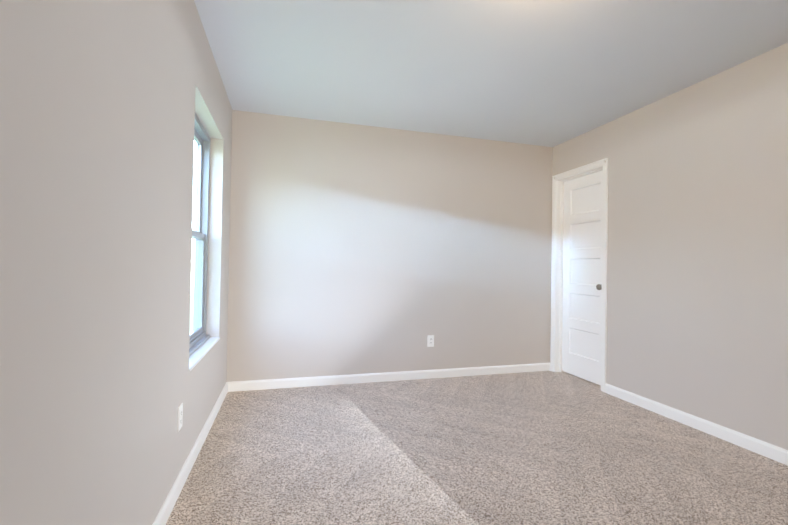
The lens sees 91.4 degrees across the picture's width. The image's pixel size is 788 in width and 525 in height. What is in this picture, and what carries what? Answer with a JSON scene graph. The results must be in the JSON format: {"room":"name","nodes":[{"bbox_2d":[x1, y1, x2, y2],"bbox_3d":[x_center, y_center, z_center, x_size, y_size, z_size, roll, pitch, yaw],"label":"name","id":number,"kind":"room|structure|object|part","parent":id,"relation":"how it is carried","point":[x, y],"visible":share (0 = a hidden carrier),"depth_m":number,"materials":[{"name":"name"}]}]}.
{"room":"empty bedroom","nodes":[
{"label":"empty bedroom","id":0,"kind":"room"},
{"bbox_2d":[0,0,231,524],"bbox_3d":[-0.953,-0.126,1.294,0.180,2.440,4.170,1,-1,-16],"label":"wall","id":1,"kind":"structure","parent":0,"point":[102,102],"depth_m":1.05,"materials":[{"name":"paint"}]},
{"bbox_2d":[177,403,182,431],"bbox_3d":[-1.027,0.744,1.849,0.008,0.114,0.070,1,-1,-16],"label":"electrical outlet","id":2,"kind":"object","parent":1,"relation":"attached to","point":[180,414],"visible":1,"depth_m":1.84,"materials":[{"name":"white plastic"}]},
{"bbox_2d":[152,382,227,524],"bbox_3d":[-0.877,1.054,1.299,0.014,0.083,4.156,1,-1,-16],"label":"baseboard","id":3,"kind":"structure","parent":1,"relation":"attached to","point":[164,512],"depth_m":1.96,"materials":[{"name":"white wood"}]},
{"bbox_2d":[189,113,210,356],"bbox_3d":[-1.298,-0.192,2.434,0.113,1.500,0.930,1,-1,-16],"label":"window","id":4,"kind":"structure","parent":1,"relation":"in","point":[199,337],"depth_m":2.81,"materials":[{"name":"grey plastic"}]},
{"bbox_3d":[-1.313,-0.195,2.430,0.034,1.345,0.780,1,-1,-16],"label":"glass","id":5,"kind":"part","parent":4,"relation":"part of","materials":[{"name":"clear glass"}]},
{"bbox_2d":[189,337,219,371],"bbox_3d":[-1.237,0.569,2.445,0.096,0.020,0.936,1,-1,-16],"label":"window sill","id":6,"kind":"structure","parent":1,"relation":"attached to","point":[199,354],"depth_m":2.41,"materials":[{"name":"white wood"}]},
{"bbox_2d":[227,110,552,381],"bbox_3d":[0.102,-0.077,3.812,3.565,2.440,0.116,1,-1,-16],"label":"wall","id":7,"kind":"structure","parent":0,"point":[358,249],"depth_m":3.69,"materials":[{"name":"paint"}]},
{"bbox_2d":[227,363,549,391],"bbox_3d":[0.132,1.101,3.744,3.269,0.083,0.014,1,-1,-16],"label":"baseboard","id":8,"kind":"structure","parent":7,"relation":"attached to","point":[233,386],"depth_m":3.66,"materials":[{"name":"white wood"}]},
{"bbox_2d":[427,335,433,346],"bbox_3d":[0.365,0.780,3.814,0.070,0.114,0.008,1,-1,-16],"label":"electrical outlet","id":9,"kind":"object","parent":7,"relation":"attached to","point":[430,340],"visible":1,"depth_m":3.81,"materials":[{"name":"white plastic"}]},
{"bbox_2d":[166,371,787,524],"bbox_3d":[0.656,1.186,1.732,3.565,0.120,4.402,1,-1,-16],"label":"floor","id":10,"kind":"structure","parent":0,"point":[544,448],"depth_m":2.17,"materials":[{"name":"carpet"}]},
{"bbox_2d":[194,0,787,146],"bbox_3d":[0.698,-1.373,1.764,3.565,0.120,4.402,1,-1,-16],"label":"ceiling","id":11,"kind":"structure","parent":0,"point":[549,73],"depth_m":2.44,"materials":[{"name":"paint"}]},
{"bbox_2d":[552,43,787,449],"bbox_3d":[2.338,-0.061,2.210,0.116,2.440,4.170,1,-1,-16],"label":"wall","id":12,"kind":"structure","parent":0,"point":[697,286],"depth_m":2.66,"materials":[{"name":"paint"}]},
{"bbox_2d":[550,158,607,391],"bbox_3d":[1.874,0.114,3.839,0.133,2.117,0.744,1,-1,-16],"label":"door frame","id":13,"kind":"structure","parent":12,"relation":"attached to","point":[590,166],"depth_m":4.12,"materials":[{"name":"white wood"}]},
{"bbox_2d":[562,170,602,384],"bbox_3d":[1.886,0.141,3.842,0.102,2.040,0.614,1,-1,-16],"label":"door","id":14,"kind":"structure","parent":12,"relation":"in","point":[582,288],"depth_m":3.87,"materials":[{"name":"white wood"}]},
{"bbox_3d":[1.934,0.230,3.598,0.068,0.066,0.066,1,-1,-16],"label":"knob","id":15,"kind":"part","parent":14,"relation":"part of","materials":[{"name":"silver metal"}]},
{"bbox_2d":[605,383,787,465],"bbox_3d":[2.358,1.113,1.811,0.014,0.083,3.408,1,-1,-16],"label":"baseboard","id":16,"kind":"structure","parent":12,"relation":"attached to","point":[765,449],"depth_m":2.62,"materials":[{"name":"white wood"}]},
{"label":"outside","id":17,"kind":"structure","parent":0,"visible":0},
{"bbox_2d":[190,293,193,331],"bbox_3d":[-0.379,4.229,-0.745,120.000,0.300,120.000,1,-1,-16],"label":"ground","id":18,"kind":"structure","parent":17,"point":[191,314],"depth_m":31.18,"materials":[{"name":"white"}]}
]}

